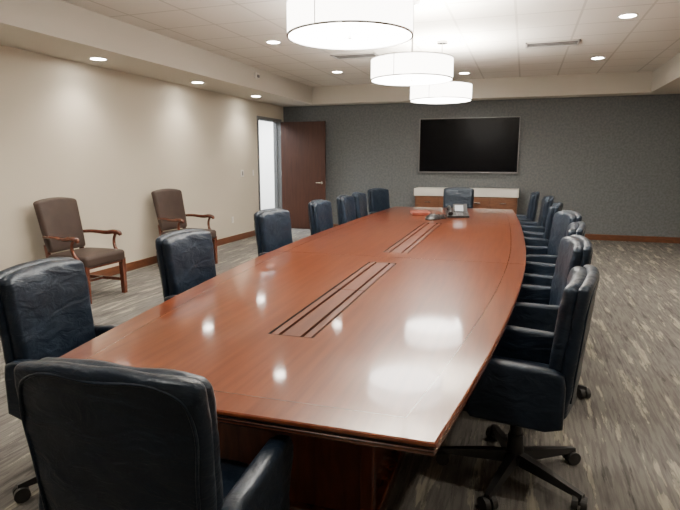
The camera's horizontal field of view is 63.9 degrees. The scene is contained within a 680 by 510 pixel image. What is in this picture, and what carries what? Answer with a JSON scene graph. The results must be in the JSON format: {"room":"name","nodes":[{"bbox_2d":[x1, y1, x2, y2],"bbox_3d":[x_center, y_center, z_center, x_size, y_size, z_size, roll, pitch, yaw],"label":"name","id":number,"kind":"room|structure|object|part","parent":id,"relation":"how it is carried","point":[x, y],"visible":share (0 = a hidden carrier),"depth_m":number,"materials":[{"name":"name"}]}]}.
{"room":"conference room","nodes":[
{"label":"conference room","id":0,"kind":"room"},
{"bbox_2d":[0,45,283,272],"bbox_3d":[-3.455,-1.154,6.351,0.150,3.190,13.450,3,10,18],"label":"wall","id":1,"kind":"structure","parent":0,"point":[103,139],"depth_m":7.36,"materials":[{"name":"beige paint"}]},
{"bbox_2d":[90,230,254,278],"bbox_3d":[-3.587,0.473,5.968,0.018,0.115,11.920,3,10,18],"label":"baseboard","id":2,"kind":"structure","parent":1,"relation":"attached to","point":[111,271],"depth_m":8.01,"materials":[{"name":"brown wood"}]},
{"bbox_2d":[257,116,281,210],"bbox_3d":[-1.589,-1.745,11.919,0.185,2.440,1.190,3,10,18],"label":"door frame","id":3,"kind":"structure","parent":1,"relation":"attached to","point":[276,131],"depth_m":12.29,"materials":[{"name":"grey paint"}]},
{"bbox_2d":[281,121,325,228],"bbox_3d":[-0.819,-1.771,12.213,1.060,2.370,0.045,3,10,19],"label":"leaf","id":4,"kind":"object","parent":1,"relation":"attached to","point":[303,144],"visible":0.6,"depth_m":12.16,"materials":[{"name":"brown wood"}]},
{"bbox_2d":[259,120,274,209],"bbox_3d":[-1.722,-2.588,15.119,2.500,3.000,0.100,3,10,18],"label":"wall","id":5,"kind":"structure","parent":0,"point":[266,151],"depth_m":15.19,"materials":[{"name":"white paint"}]},
{"bbox_2d":[0,228,679,509],"bbox_3d":[-0.198,0.445,6.755,11.150,0.100,15.950,3,10,18],"label":"floor","id":6,"kind":"structure","parent":0,"point":[626,435],"depth_m":3.29,"materials":[{"name":"carpet"}]},
{"bbox_2d":[0,257,117,502],"bbox_3d":[-1.214,0.561,2.700,0.744,1.067,0.729,2,10,12],"label":"chair","id":7,"kind":"object","parent":6,"relation":"on","point":[46,311],"visible":0.52,"depth_m":2.56,"materials":[{"name":"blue leather"}]},
{"bbox_3d":[-1.267,0.606,2.411,0.460,0.287,0.068,2,10,12],"label":"arm","id":8,"kind":"part","parent":7,"relation":"part of","materials":[{"name":"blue leather"}]},
{"bbox_2d":[0,259,95,359],"bbox_3d":[-1.417,0.340,2.677,0.153,0.604,0.521,2,10,12],"label":"cushion","id":9,"kind":"object","parent":7,"relation":"on","point":[46,311],"depth_m":2.59,"materials":[{"name":"blue leather"}]},
{"bbox_3d":[-1.151,0.516,2.926,0.460,0.287,0.068,2,10,12],"label":"arm","id":10,"kind":"part","parent":7,"relation":"part of","materials":[{"name":"blue leather"}]},
{"bbox_2d":[33,197,127,303],"bbox_3d":[-2.953,-0.084,6.212,0.713,1.130,0.708,3,10,18],"label":"upholstered armchair","id":11,"kind":"object","parent":6,"relation":"on","point":[59,220],"visible":0.86,"depth_m":6.16,"materials":[{"name":"fabric"}]},
{"bbox_3d":[-3.026,-0.172,5.893,0.549,0.075,0.067,4,11,24],"label":"arm","id":12,"kind":"part","parent":11,"relation":"part of","materials":[{"name":"brown wood"}]},
{"bbox_3d":[-2.816,-0.003,5.851,0.161,0.318,0.048,1,10,5],"label":"arm post","id":13,"kind":"part","parent":11,"relation":"part of","materials":[{"name":"brown wood"}]},
{"bbox_3d":[-2.934,0.168,6.250,0.649,0.620,0.626,3,10,18],"label":"frame","id":14,"kind":"part","parent":11,"relation":"part of","materials":[{"name":"brown wood"}]},
{"bbox_3d":[-2.880,0.016,6.205,0.560,0.145,0.618,3,10,18],"label":"seat","id":15,"kind":"part","parent":11,"relation":"part of","materials":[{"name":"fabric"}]},
{"bbox_3d":[-2.831,-0.272,6.466,0.549,0.075,0.067,2,10,13],"label":"arm","id":16,"kind":"part","parent":11,"relation":"part of","materials":[{"name":"brown wood"}]},
{"bbox_3d":[-2.621,-0.103,6.424,0.161,0.318,0.048,6,12,32],"label":"arm post","id":17,"kind":"part","parent":11,"relation":"part of","materials":[{"name":"brown wood"}]},
{"bbox_2d":[14,357,293,509],"bbox_3d":[-0.495,0.737,1.689,0.774,1.067,0.726,3,10,15],"label":"chair","id":18,"kind":"object","parent":6,"relation":"on","point":[100,435],"visible":1,"depth_m":1.32,"materials":[{"name":"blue leather"}]},
{"bbox_3d":[-0.757,0.723,1.738,0.068,0.287,0.460,3,10,15],"label":"arm","id":19,"kind":"part","parent":18,"relation":"part of","materials":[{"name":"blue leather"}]},
{"bbox_2d":[39,357,223,509],"bbox_3d":[-0.555,0.558,1.428,0.521,0.604,0.153,3,10,15],"label":"cushion","id":20,"kind":"object","parent":18,"relation":"on","point":[180,467],"depth_m":1.32,"materials":[{"name":"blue leather"}]},
{"bbox_3d":[-0.484,0.796,1.732,0.490,0.153,0.500,3,10,15],"label":"seat","id":21,"kind":"part","parent":18,"relation":"part of","materials":[{"name":"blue leather"}]},
{"bbox_3d":[-0.240,0.748,1.597,0.068,0.287,0.460,3,10,15],"label":"arm","id":22,"kind":"part","parent":18,"relation":"part of","materials":[{"name":"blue leather"}]},
{"bbox_2d":[151,188,217,263],"bbox_3d":[-2.303,-0.407,8.063,0.713,1.130,0.708,5,11,26],"label":"upholstered armchair","id":23,"kind":"object","parent":6,"relation":"on","point":[168,203],"visible":0.72,"depth_m":8.07,"materials":[{"name":"fabric"}]},
{"bbox_3d":[-2.416,-0.497,7.757,0.549,0.075,0.067,6,12,32],"label":"arm","id":24,"kind":"part","parent":23,"relation":"part of","materials":[{"name":"brown wood"}]},
{"bbox_3d":[-2.285,-0.154,8.098,0.649,0.620,0.626,5,11,26],"label":"frame","id":25,"kind":"part","parent":23,"relation":"part of","materials":[{"name":"brown wood"}]},
{"bbox_3d":[-2.234,-0.305,8.046,0.560,0.145,0.618,5,11,26],"label":"seat","id":26,"kind":"part","parent":23,"relation":"part of","materials":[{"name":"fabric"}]},
{"bbox_3d":[-2.143,-0.592,8.297,0.549,0.075,0.067,4,11,20],"label":"arm","id":27,"kind":"part","parent":23,"relation":"part of","materials":[{"name":"brown wood"}]},
{"bbox_2d":[155,228,215,301],"bbox_3d":[-0.879,0.373,3.777,0.779,1.067,0.740,4,11,20],"label":"chair","id":28,"kind":"object","parent":6,"relation":"on","point":[185,257],"visible":0.38,"depth_m":3.71,"materials":[{"name":"blue leather"}]},
{"bbox_3d":[-0.945,0.407,3.553,0.460,0.287,0.068,4,11,20],"label":"arm","id":29,"kind":"part","parent":28,"relation":"part of","materials":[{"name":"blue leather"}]},
{"bbox_2d":[254,208,292,256],"bbox_3d":[-0.438,0.084,5.432,0.726,1.067,0.774,5,11,26],"label":"chair","id":30,"kind":"object","parent":6,"relation":"on","point":[272,226],"visible":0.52,"depth_m":5.37,"materials":[{"name":"blue leather"}]},
{"bbox_2d":[59,206,525,509],"bbox_3d":[0.711,0.226,5.509,2.170,0.760,7.830,3,10,17],"label":"conference table","id":31,"kind":"object","parent":6,"relation":"on","point":[362,342],"visible":0.96,"depth_m":2.47,"materials":[{"name":"brown wood"}]},
{"bbox_3d":[0.054,0.224,3.372,0.196,0.019,1.870,3,10,17],"label":"trough lid","id":32,"kind":"part","parent":31,"relation":"part of","materials":[{"name":"brown wood"}]},
{"bbox_3d":[0.829,-0.202,5.815,0.196,0.019,2.342,3,10,17],"label":"trough lid","id":33,"kind":"part","parent":31,"relation":"part of","materials":[{"name":"brown wood"}]},
{"bbox_2d":[410,210,430,214],"bbox_3d":[1.179,-0.622,8.002,0.265,0.050,0.340,0,10,1],"label":"portfolio","id":34,"kind":"object","parent":31,"relation":"on","point":[413,212],"visible":0.91,"depth_m":7.84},
{"bbox_2d":[425,214,445,219],"bbox_3d":[1.255,-0.519,7.374,0.326,0.063,0.223,-9,13,-42],"label":"conference speakerphone","id":35,"kind":"object","parent":31,"relation":"on","point":[430,216],"visible":1,"depth_m":7.29,"materials":[{"name":"black plastic"}]},
{"bbox_2d":[442,204,468,217],"bbox_3d":[1.554,-0.620,7.643,0.481,0.180,0.271,1,10,4],"label":"desk telephone","id":36,"kind":"object","parent":31,"relation":"on","point":[459,210],"visible":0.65,"depth_m":7.64,"materials":[{"name":"black plastic"}]},
{"bbox_2d":[308,199,332,234],"bbox_3d":[-0.046,-0.141,6.723,0.735,1.067,0.748,4,11,20],"label":"chair","id":37,"kind":"object","parent":6,"relation":"on","point":[319,211],"visible":0.36,"depth_m":6.57,"materials":[{"name":"blue leather"}]},
{"bbox_2d":[336,195,355,224],"bbox_3d":[0.308,-0.298,7.621,0.747,1.067,0.732,3,10,18],"label":"chair","id":38,"kind":"object","parent":6,"relation":"on","point":[345,204],"visible":0.39,"depth_m":7.46,"materials":[{"name":"blue leather"}]},
{"bbox_2d":[351,192,367,218],"bbox_3d":[0.520,-0.433,8.396,0.780,1.067,0.733,3,10,16],"label":"chair","id":39,"kind":"object","parent":6,"relation":"on","point":[360,200],"visible":0.34,"depth_m":8.22,"materials":[{"name":"blue leather"}]},
{"bbox_2d":[367,188,389,214],"bbox_3d":[0.828,-0.616,9.444,0.748,1.067,0.727,8,13,40],"label":"chair","id":40,"kind":"object","parent":6,"relation":"on","point":[378,198],"visible":0.44,"depth_m":9.45,"materials":[{"name":"blue leather"}]},
{"bbox_2d":[443,187,473,207],"bbox_3d":[2.063,-0.644,9.604,0.744,1.067,0.730,3,10,18],"label":"chair","id":41,"kind":"object","parent":6,"relation":"on","point":[451,195],"visible":0.33,"depth_m":9.73,"materials":[{"name":"blue leather"}]},
{"bbox_2d":[414,187,518,213],"bbox_3d":[2.558,-0.866,11.129,2.040,0.980,0.520,3,10,18],"label":"credenza","id":42,"kind":"object","parent":6,"relation":"on","point":[484,198],"visible":0.29,"depth_m":10.75,"materials":[{"name":"brown wood"}]},
{"bbox_2d":[436,265,599,509],"bbox_3d":[0.842,0.572,2.634,0.725,1.067,0.750,5,11,25],"label":"chair","id":43,"kind":"object","parent":6,"relation":"on","point":[530,380],"visible":0.91,"depth_m":2.39,"materials":[{"name":"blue leather"}]},
{"bbox_3d":[0.809,0.631,2.676,0.500,0.153,0.490,5,11,25],"label":"seat","id":44,"kind":"part","parent":43,"relation":"part of","materials":[{"name":"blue leather"}]},
{"bbox_3d":[0.744,0.607,2.403,0.460,0.287,0.068,5,11,25],"label":"arm","id":45,"kind":"part","parent":43,"relation":"part of","materials":[{"name":"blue leather"}]},
{"bbox_3d":[0.974,0.524,2.879,0.460,0.287,0.068,5,11,25],"label":"arm","id":46,"kind":"part","parent":43,"relation":"part of","materials":[{"name":"blue leather"}]},
{"bbox_2d":[549,266,586,372],"bbox_3d":[1.052,0.368,2.513,0.153,0.604,0.521,5,11,25],"label":"cushion","id":47,"kind":"object","parent":43,"relation":"on","point":[567,345],"depth_m":2.27,"materials":[{"name":"blue leather"}]},
{"bbox_2d":[516,191,539,221],"bbox_3d":[2.765,-0.471,8.612,0.718,1.067,0.751,3,10,18],"label":"chair","id":48,"kind":"object","parent":6,"relation":"on","point":[534,197],"visible":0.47,"depth_m":8.26,"materials":[{"name":"blue leather"}]},
{"bbox_3d":[2.865,-0.519,8.857,0.460,0.287,0.068,3,10,18],"label":"arm","id":49,"kind":"part","parent":48,"relation":"part of","materials":[{"name":"blue leather"}]},
{"bbox_3d":[2.695,-0.432,8.356,0.460,0.287,0.068,3,10,18],"label":"arm","id":50,"kind":"part","parent":48,"relation":"part of","materials":[{"name":"blue leather"}]},
{"bbox_2d":[526,192,535,218],"bbox_3d":[2.982,-0.677,8.503,0.153,0.604,0.521,3,10,18],"label":"cushion","id":51,"kind":"object","parent":48,"relation":"on","point":[531,212],"depth_m":8.25,"materials":[{"name":"blue leather"}]},
{"bbox_2d":[519,195,554,232],"bbox_3d":[2.636,-0.302,7.644,0.748,1.067,0.731,3,10,16],"label":"chair","id":52,"kind":"object","parent":6,"relation":"on","point":[547,201],"visible":0.37,"depth_m":7.31,"materials":[{"name":"blue leather"}]},
{"bbox_3d":[2.691,-0.348,7.876,0.460,0.287,0.068,3,10,16],"label":"arm","id":53,"kind":"part","parent":52,"relation":"part of","materials":[{"name":"blue leather"}]},
{"bbox_3d":[2.538,-0.260,7.370,0.460,0.287,0.068,3,10,16],"label":"arm","id":54,"kind":"part","parent":52,"relation":"part of","materials":[{"name":"blue leather"}]},
{"bbox_2d":[537,196,549,226],"bbox_3d":[2.819,-0.506,7.526,0.153,0.604,0.521,3,10,16],"label":"cushion","id":55,"kind":"object","parent":52,"relation":"on","point":[545,205],"depth_m":7.29,"materials":[{"name":"blue leather"}]},
{"bbox_2d":[523,202,562,246],"bbox_3d":[2.289,-0.095,6.459,0.746,1.067,0.728,4,11,24],"label":"chair","id":56,"kind":"object","parent":6,"relation":"on","point":[531,238],"visible":0.27,"depth_m":6.16,"materials":[{"name":"blue leather"}]},
{"bbox_3d":[2.382,-0.147,6.727,0.460,0.287,0.068,4,11,24],"label":"arm","id":57,"kind":"part","parent":56,"relation":"part of","materials":[{"name":"blue leather"}]},
{"bbox_3d":[2.160,-0.064,6.247,0.460,0.287,0.068,4,11,24],"label":"arm","id":58,"kind":"part","parent":56,"relation":"part of","materials":[{"name":"blue leather"}]},
{"bbox_2d":[544,203,557,238],"bbox_3d":[2.465,-0.303,6.363,0.153,0.604,0.521,4,11,24],"label":"cushion","id":59,"kind":"object","parent":56,"relation":"on","point":[553,209],"depth_m":6.12,"materials":[{"name":"blue leather"}]},
{"bbox_2d":[507,235,592,398],"bbox_3d":[1.295,0.402,3.608,0.736,1.067,0.747,2,10,13],"label":"chair","id":60,"kind":"object","parent":6,"relation":"on","point":[536,306],"visible":0.42,"depth_m":3.36,"materials":[{"name":"blue leather"}]},
{"bbox_3d":[1.204,0.439,3.366,0.460,0.287,0.068,2,10,13],"label":"arm","id":61,"kind":"part","parent":60,"relation":"part of","materials":[{"name":"blue leather"}]},
{"bbox_3d":[1.329,0.350,3.879,0.460,0.287,0.068,2,10,13],"label":"arm","id":62,"kind":"part","parent":60,"relation":"part of","materials":[{"name":"blue leather"}]},
{"bbox_2d":[549,236,583,305],"bbox_3d":[1.474,0.190,3.536,0.153,0.604,0.521,2,10,13],"label":"cushion","id":63,"kind":"object","parent":60,"relation":"on","point":[571,248],"depth_m":3.50,"materials":[{"name":"blue leather"}]},
{"bbox_2d":[526,210,581,263],"bbox_3d":[1.932,0.099,5.348,0.736,1.067,0.742,1,10,4],"label":"chair","id":64,"kind":"object","parent":6,"relation":"on","point":[562,219],"visible":0.3,"depth_m":5.29,"materials":[{"name":"blue leather"}]},
{"bbox_3d":[1.970,0.046,5.617,0.460,0.287,0.068,1,10,4],"label":"arm","id":65,"kind":"part","parent":64,"relation":"part of","materials":[{"name":"blue leather"}]},
{"bbox_3d":[1.928,0.138,5.091,0.460,0.287,0.068,1,10,4],"label":"arm","id":66,"kind":"part","parent":64,"relation":"part of","materials":[{"name":"blue leather"}]},
{"bbox_2d":[547,211,576,254],"bbox_3d":[2.161,-0.118,5.300,0.153,0.604,0.521,1,10,4],"label":"cushion","id":67,"kind":"object","parent":64,"relation":"on","point":[561,219],"depth_m":5.32,"materials":[{"name":"blue leather"}]},
{"bbox_2d":[522,221,586,285],"bbox_3d":[1.654,0.248,4.491,0.767,1.067,0.727,4,11,22],"label":"chair","id":68,"kind":"object","parent":6,"relation":"on","point":[536,273],"visible":0.27,"depth_m":4.21,"materials":[{"name":"blue leather"}]},
{"bbox_3d":[1.524,0.290,4.223,0.460,0.287,0.068,4,11,22],"label":"arm","id":69,"kind":"part","parent":68,"relation":"part of","materials":[{"name":"blue leather"}]},
{"bbox_3d":[1.729,0.205,4.711,0.460,0.287,0.068,4,11,22],"label":"arm","id":70,"kind":"part","parent":68,"relation":"part of","materials":[{"name":"blue leather"}]},
{"bbox_2d":[566,222,579,235],"bbox_3d":[1.824,0.048,4.349,0.153,0.604,0.521,4,11,22],"label":"cushion","id":71,"kind":"object","parent":68,"relation":"on","point":[573,228],"depth_m":4.12,"materials":[{"name":"blue leather"}]},
{"bbox_2d":[0,0,679,106],"bbox_3d":[0.575,-2.267,4.788,8.350,0.460,13.250,3,10,18],"label":"ceiling","id":72,"kind":"structure","parent":0,"point":[55,28],"depth_m":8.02,"materials":[{"name":"beige paint"}]},
{"bbox_2d":[89,57,107,60],"bbox_3d":[-2.864,-2.321,6.455,0.210,0.006,0.210,3,10,18],"label":"recessed light","id":73,"kind":"object","parent":72,"relation":"in","point":[90,58],"visible":1,"depth_m":6.45,"materials":[{"name":"white"}]},
{"bbox_2d":[254,72,259,78],"bbox_3d":[-1.398,-3.026,9.195,0.070,0.100,0.140,3,10,18],"label":"sensor","id":74,"kind":"object","parent":72,"relation":"attached to","point":[256,75],"visible":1,"depth_m":9.15,"materials":[{"name":"white plastic"}]},
{"bbox_2d":[266,40,280,43],"bbox_3d":[-0.883,-2.821,7.226,0.210,0.006,0.210,3,10,18],"label":"recessed light","id":75,"kind":"object","parent":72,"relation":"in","point":[269,41],"visible":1,"depth_m":7.24,"materials":[{"name":"white"}]},
{"bbox_2d":[286,0,413,49],"bbox_3d":[0.064,-1.780,3.467,0.818,0.765,0.818,3,10,18],"label":"pendant lamp","id":76,"kind":"object","parent":72,"relation":"hanging from","point":[322,24],"visible":1,"depth_m":3.29,"materials":[{"name":"white fabric"}]},
{"bbox_2d":[289,22,410,47],"bbox_3d":[0.064,-1.425,3.530,0.790,0.008,0.790,3,10,18],"label":"diffuser","id":77,"kind":"object","parent":76,"relation":"attached to","point":[309,34],"depth_m":3.50,"materials":[{"name":"white"}]},
{"bbox_2d":[330,52,377,59],"bbox_3d":[0.231,-2.984,8.178,0.680,0.014,0.340,3,10,18],"label":"ceiling air vent","id":78,"kind":"object","parent":72,"relation":"in","point":[372,54],"depth_m":8.17,"materials":[{"name":"white metal"}]},
{"bbox_2d":[371,0,453,85],"bbox_3d":[0.715,-2.114,5.383,0.818,0.765,0.818,3,10,18],"label":"pendant lamp","id":79,"kind":"object","parent":72,"relation":"hanging from","point":[408,68],"visible":0.97,"depth_m":5.14,"materials":[{"name":"white fabric"}]},
{"bbox_2d":[372,74,450,84],"bbox_3d":[0.715,-1.759,5.445,0.790,0.008,0.790,3,10,18],"label":"diffuser","id":80,"kind":"object","parent":79,"relation":"attached to","point":[382,79],"depth_m":5.46,"materials":[{"name":"white plastic"}]},
{"bbox_3d":[0.715,-1.843,5.430,0.810,0.195,0.810,3,10,18],"label":"lamp shade","id":81,"kind":"part","parent":79,"relation":"part of","materials":[{"name":"white fabric"}]},
{"bbox_3d":[0.715,-2.114,5.383,0.140,0.765,0.140,3,10,18],"label":"stem and canopy","id":82,"kind":"part","parent":79,"relation":"part of","materials":[{"name":"silver metal"}]},
{"bbox_2d":[410,40,471,103],"bbox_3d":[1.349,-2.441,7.251,0.818,0.765,0.818,3,10,18],"label":"pendant lamp","id":83,"kind":"object","parent":72,"relation":"hanging from","point":[453,91],"visible":0.86,"depth_m":7.01,"materials":[{"name":"white fabric"}]},
{"bbox_3d":[1.349,-2.170,7.298,0.810,0.195,0.810,3,10,18],"label":"lamp shade","id":84,"kind":"part","parent":83,"relation":"part of","materials":[{"name":"white fabric"}]},
{"bbox_2d":[412,97,469,102],"bbox_3d":[1.349,-2.085,7.313,0.790,0.008,0.790,3,10,18],"label":"diffuser","id":85,"kind":"object","parent":83,"relation":"attached to","point":[414,99],"depth_m":7.27,"materials":[{"name":"white"}]},
{"bbox_3d":[1.349,-2.441,7.251,0.140,0.765,0.140,3,10,18],"label":"stem and canopy","id":86,"kind":"part","parent":83,"relation":"part of","materials":[{"name":"silver metal"}]},
{"bbox_2d":[525,39,580,48],"bbox_3d":[2.848,-2.833,7.316,0.680,0.014,0.340,3,10,18],"label":"ceiling air vent","id":87,"kind":"object","parent":72,"relation":"in","point":[574,42],"depth_m":7.31,"materials":[{"name":"white metal"}]},
{"bbox_2d":[617,13,638,18],"bbox_3d":[3.119,-2.590,5.907,0.210,0.006,0.210,3,10,18],"label":"recessed light","id":88,"kind":"object","parent":72,"relation":"in","point":[628,15],"visible":1,"depth_m":5.88,"materials":[{"name":"white"}]},
{"bbox_2d":[283,94,679,236],"bbox_3d":[2.748,-2.012,11.266,8.450,3.190,0.150,3,10,18],"label":"wall","id":89,"kind":"structure","parent":0,"point":[612,161],"depth_m":10.68,"materials":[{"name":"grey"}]},
{"bbox_2d":[418,116,520,172],"bbox_3d":[2.615,-2.239,11.143,2.000,1.110,0.080,3,10,18],"label":"television","id":90,"kind":"object","parent":89,"relation":"attached to","point":[468,144],"visible":1,"depth_m":11.10,"materials":[{"name":"black glass"}]},
{"bbox_2d":[333,224,679,243],"bbox_3d":[2.684,-0.486,11.464,8.330,0.115,0.018,3,10,18],"label":"baseboard","id":91,"kind":"structure","parent":89,"relation":"attached to","point":[655,239],"depth_m":10.48,"materials":[{"name":"brown wood"}]}
]}

